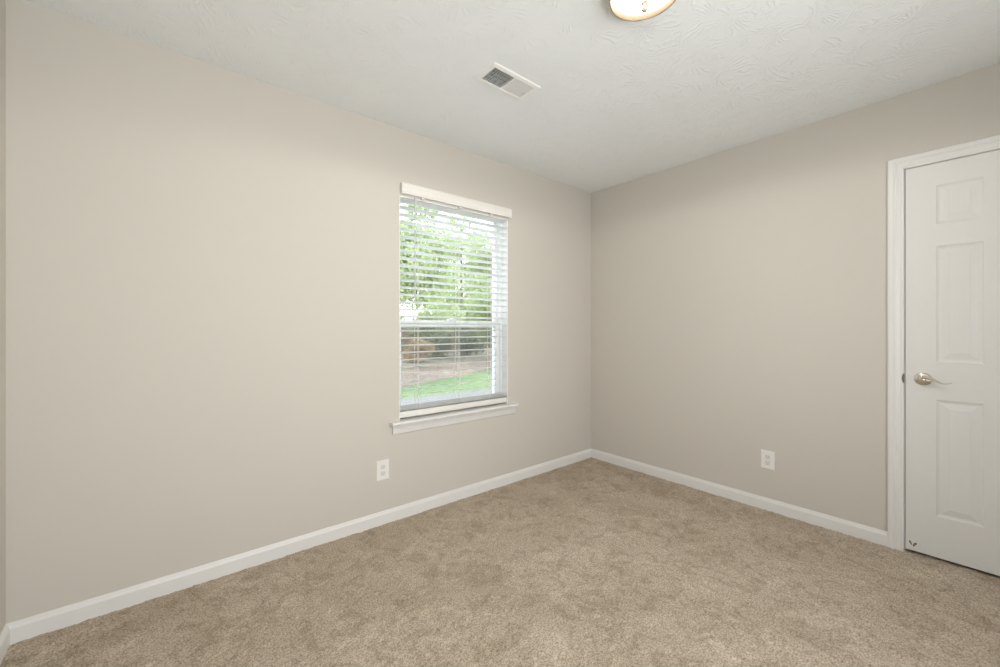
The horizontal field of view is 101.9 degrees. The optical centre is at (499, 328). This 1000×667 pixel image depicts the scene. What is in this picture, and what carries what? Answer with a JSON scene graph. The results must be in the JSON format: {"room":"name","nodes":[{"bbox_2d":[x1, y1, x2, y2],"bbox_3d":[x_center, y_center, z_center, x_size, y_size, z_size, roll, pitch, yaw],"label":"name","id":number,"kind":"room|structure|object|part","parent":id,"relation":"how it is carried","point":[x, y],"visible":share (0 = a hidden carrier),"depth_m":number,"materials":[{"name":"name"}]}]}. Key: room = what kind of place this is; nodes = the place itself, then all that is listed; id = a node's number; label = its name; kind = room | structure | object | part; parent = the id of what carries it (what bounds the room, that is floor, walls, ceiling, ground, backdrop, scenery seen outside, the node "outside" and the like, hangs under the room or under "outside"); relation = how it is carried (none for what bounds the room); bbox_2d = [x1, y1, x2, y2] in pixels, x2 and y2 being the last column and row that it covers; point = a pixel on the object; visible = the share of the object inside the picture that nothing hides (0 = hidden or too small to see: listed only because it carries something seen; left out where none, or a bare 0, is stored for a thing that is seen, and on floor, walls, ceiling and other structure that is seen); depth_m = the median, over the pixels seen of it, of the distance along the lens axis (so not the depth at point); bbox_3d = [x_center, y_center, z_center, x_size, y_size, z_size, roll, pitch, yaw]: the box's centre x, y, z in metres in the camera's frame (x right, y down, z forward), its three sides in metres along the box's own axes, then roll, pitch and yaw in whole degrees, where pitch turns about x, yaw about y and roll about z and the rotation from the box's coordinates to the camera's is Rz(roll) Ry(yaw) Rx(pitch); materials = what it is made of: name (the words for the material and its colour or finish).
{"room":"empty bedroom","nodes":[
{"label":"empty bedroom","id":0,"kind":"room"},
{"bbox_2d":[0,0,5,633],"bbox_3d":[-0.912,-0.034,0.256,0.160,2.640,3.150,0,0,-40],"label":"wall","id":1,"kind":"structure","parent":0,"point":[2,2],"depth_m":1.49,"materials":[{"name":"grey paint"}]},
{"bbox_2d":[0,624,9,664],"bbox_3d":[-0.846,1.154,0.311,0.012,0.093,3.150,0,0,-40],"label":"baseboard","id":2,"kind":"structure","parent":1,"relation":"attached to","point":[5,634],"depth_m":1.48,"materials":[{"name":"white paint"}]},
{"bbox_2d":[6,0,590,623],"bbox_3d":[-0.557,-0.034,2.697,3.819,2.640,0.160,0,0,-40],"label":"wall","id":3,"kind":"structure","parent":0,"point":[203,258],"depth_m":1.93,"materials":[{"name":"grey paint"}]},
{"bbox_2d":[5,449,590,644],"bbox_3d":[-0.502,1.154,2.631,3.499,0.093,0.012,0,0,-40],"label":"baseboard","id":4,"kind":"structure","parent":3,"relation":"attached to","point":[59,618],"depth_m":1.99,"materials":[{"name":"white paint"}]},
{"bbox_2d":[376,459,388,480],"bbox_3d":[-0.711,0.859,2.461,0.080,0.119,0.008,0,0,-40],"label":"electrical outlet","id":5,"kind":"object","parent":3,"relation":"attached to","point":[382,467],"visible":1,"depth_m":2.46,"materials":[{"name":"white plastic"}]},
{"bbox_2d":[389,202,518,434],"bbox_3d":[-0.322,-0.107,2.865,1.028,1.527,0.224,0,0,-40],"label":"window","id":6,"kind":"structure","parent":3,"relation":"in","point":[420,422],"depth_m":3.08,"materials":[{"name":"white plastic"}]},
{"bbox_3d":[-0.366,-0.433,2.919,0.866,0.847,0.032,0,0,-40],"label":"sash","id":7,"kind":"part","parent":6,"relation":"part of","materials":[{"name":"white plastic"}]},
{"bbox_3d":[-0.345,0.255,2.889,0.860,0.625,0.029,0,0,-40],"label":"sash","id":8,"kind":"part","parent":6,"relation":"part of","materials":[{"name":"white plastic"}]},
{"bbox_3d":[-0.293,0.586,2.828,1.026,0.023,0.132,0,0,-40],"label":"sill","id":9,"kind":"part","parent":6,"relation":"part of","materials":[{"name":"white paint"}]},
{"bbox_2d":[400,182,511,417],"bbox_3d":[-0.287,-0.173,2.835,0.904,1.474,0.091,0,0,-40],"label":"window blind","id":10,"kind":"object","parent":6,"relation":"attached to","point":[412,194],"visible":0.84,"depth_m":2.80,"materials":[{"name":"white plastic"}]},
{"bbox_3d":[-0.542,-0.149,2.648,0.008,1.370,0.055,0,0,-40],"label":"ladder cord","id":11,"kind":"part","parent":10,"relation":"part of","materials":[{"name":"white fabric"}]},
{"bbox_3d":[-0.304,0.545,2.845,0.882,0.038,0.050,0,0,-40],"label":"rail","id":12,"kind":"part","parent":10,"relation":"part of","materials":[{"name":"white plastic"}]},
{"bbox_3d":[-0.295,-0.149,2.852,0.008,1.370,0.055,0,0,-40],"label":"ladder cord","id":13,"kind":"part","parent":10,"relation":"part of","materials":[{"name":"white fabric"}]},
{"bbox_3d":[-0.074,-0.149,3.035,0.008,1.370,0.055,0,0,-40],"label":"ladder cord","id":14,"kind":"part","parent":10,"relation":"part of","materials":[{"name":"white fabric"}]},
{"bbox_2d":[0,457,999,666],"bbox_3d":[0.736,1.186,1.618,4.121,0.014,3.154,0,0,-40],"label":"floor","id":15,"kind":"structure","parent":0,"point":[589,562],"depth_m":1.80,"materials":[{"name":"beige carpet"}]},
{"bbox_2d":[24,0,999,192],"bbox_3d":[0.821,-1.304,1.689,4.659,0.100,3.470,0,0,-40],"label":"ceiling","id":16,"kind":"structure","parent":0,"point":[617,101],"depth_m":1.90,"materials":[{"name":"white paint"}]},
{"bbox_2d":[474,62,539,100],"bbox_3d":[0.040,-1.293,2.066,0.310,0.118,0.165,0,0,-40],"label":"ceiling vent","id":17,"kind":"object","parent":16,"relation":"in","point":[496,76],"visible":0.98,"depth_m":2.06,"materials":[{"name":"white metal"}]},
{"bbox_2d":[609,0,675,21],"bbox_3d":[0.529,-1.206,1.483,0.253,0.096,0.253,0,0,-40],"label":"ceiling lamp","id":18,"kind":"object","parent":16,"relation":"attached to","point":[627,10],"visible":1,"depth_m":1.54,"materials":[{"name":"white glass"}]},
{"bbox_2d":[591,63,999,531],"bbox_3d":[1.892,-0.034,2.574,0.120,2.640,3.150,0,0,-40],"label":"wall","id":19,"kind":"structure","parent":0,"point":[739,295],"depth_m":2.66,"materials":[{"name":"grey paint"}]},
{"bbox_2d":[591,449,887,546],"bbox_3d":[1.841,1.154,2.532,0.012,0.093,3.150,0,0,-40],"label":"baseboard","id":20,"kind":"structure","parent":19,"relation":"attached to","point":[871,534],"depth_m":2.68,"materials":[{"name":"white paint"}]},
{"bbox_2d":[761,449,774,470],"bbox_3d":[1.749,0.858,2.648,0.008,0.119,0.080,0,0,-40],"label":"electrical outlet","id":21,"kind":"object","parent":19,"relation":"attached to","point":[767,457],"visible":1,"depth_m":2.64,"materials":[{"name":"white plastic"}]},
{"bbox_2d":[888,135,999,551],"bbox_3d":[2.406,0.144,1.939,0.138,2.112,0.788,0,0,-40],"label":"trim","id":22,"kind":"structure","parent":19,"relation":"attached to","point":[897,167],"depth_m":2.17,"materials":[{"name":"white paint"}]},
{"bbox_2d":[905,149,999,575],"bbox_3d":[2.355,0.161,1.907,0.094,2.017,0.638,0,0,-40],"label":"door","id":23,"kind":"structure","parent":19,"relation":"in","point":[952,207],"depth_m":2.03,"materials":[{"name":"white paint"}]},
{"bbox_3d":[2.183,0.262,2.094,0.050,0.065,0.065,0,0,-40],"label":"handle","id":24,"kind":"part","parent":23,"relation":"part of","materials":[{"name":"silver metal"}]},
{"bbox_3d":[2.193,0.259,2.037,0.024,0.039,0.106,0,0,-28],"label":"lever","id":25,"kind":"part","parent":23,"relation":"part of","materials":[{"name":"silver metal"}]},
{"label":"outside","id":26,"kind":"structure","parent":0,"visible":0},
{"bbox_2d":[401,369,491,398],"bbox_3d":[3.819,1.711,29.185,53.000,0.150,22.814,0,0,-40],"label":"lawn","id":27,"kind":"structure","parent":26,"point":[410,391],"depth_m":11.67,"materials":[{"name":"green plant"}]},
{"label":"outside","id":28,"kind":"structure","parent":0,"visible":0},
{"bbox_2d":[401,348,491,370],"bbox_3d":[2.601,1.711,50.277,78.000,0.150,50.520,0,0,-40],"label":"ground","id":29,"kind":"structure","parent":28,"point":[451,353],"depth_m":21.51,"materials":[{"name":"beige soil"}]},
{"bbox_2d":[401,339,435,362],"bbox_3d":[-4.070,1.024,20.101,1.640,1.253,1.366,0,0,-44],"label":"shrub","id":30,"kind":"object","parent":29,"relation":"on","point":[413,341],"visible":0.71,"depth_m":19.84,"materials":[{"name":"beige plant"}]},
{"bbox_2d":[400,203,465,340],"bbox_3d":[-3.949,-2.515,16.562,5.958,8.343,5.792,0,0,-31],"label":"tree","id":31,"kind":"object","parent":29,"relation":"on","point":[404,269],"visible":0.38,"depth_m":15.90,"materials":[{"name":"green plant"}]},
{"bbox_2d":[423,327,454,355],"bbox_3d":[-3.573,0.575,23.098,2.325,2.059,3.018,0,0,-45],"label":"shrub","id":32,"kind":"object","parent":29,"relation":"on","point":[431,340],"visible":0.51,"depth_m":22.11,"materials":[{"name":"green plant"}]},
{"bbox_2d":[412,239,469,315],"bbox_3d":[-4.713,-3.125,35.195,5.521,9.563,7.089,0,0,2],"label":"tree","id":33,"kind":"object","parent":29,"relation":"on","point":[439,239],"visible":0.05,"depth_m":34.34,"materials":[{"name":"green plant"}]},
{"bbox_2d":[401,327,491,350],"bbox_3d":[-4.220,0.761,30.788,9.690,1.950,0.151,0,0,-40],"label":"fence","id":34,"kind":"object","parent":29,"relation":"on","point":[406,341],"visible":0.03,"depth_m":28.80,"materials":[{"name":"wood"}]},
{"bbox_2d":[409,213,491,352],"bbox_3d":[-2.030,-3.297,27.592,6.878,9.907,7.075,0,0,4],"label":"tree","id":35,"kind":"object","parent":29,"relation":"on","point":[461,301],"visible":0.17,"depth_m":26.54,"materials":[{"name":"green plant"}]},
{"bbox_2d":[454,327,486,354],"bbox_3d":[-1.757,0.698,24.688,2.094,1.920,2.512,0,0,-9],"label":"shrub","id":36,"kind":"object","parent":29,"relation":"on","point":[463,333],"visible":0.7,"depth_m":24.25,"materials":[{"name":"green plant"}]},
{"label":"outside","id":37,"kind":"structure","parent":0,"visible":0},
{"bbox_2d":[401,388,491,404],"bbox_3d":[13.037,1.701,18.035,53.000,0.150,6.120,0,0,-40],"label":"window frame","id":38,"kind":"object","parent":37,"point":[483,391],"visible":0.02,"depth_m":9.71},
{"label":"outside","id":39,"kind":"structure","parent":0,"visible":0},
{"bbox_2d":[401,356,491,386],"bbox_3d":[3.328,1.701,31.660,7.317,0.150,61.041,0,0,23],"label":"mulch bed","id":40,"kind":"object","parent":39,"point":[407,377],"visible":0.15,"depth_m":15.75,"materials":[{"name":"brown plant"}]},
{"bbox_2d":[460,234,491,344],"bbox_3d":[0.453,-2.111,20.898,5.279,7.534,4.366,0,0,-3],"label":"tree","id":41,"kind":"object","parent":40,"relation":"on","point":[474,308],"visible":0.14,"depth_m":20.01,"materials":[{"name":"green plant"}]}
]}

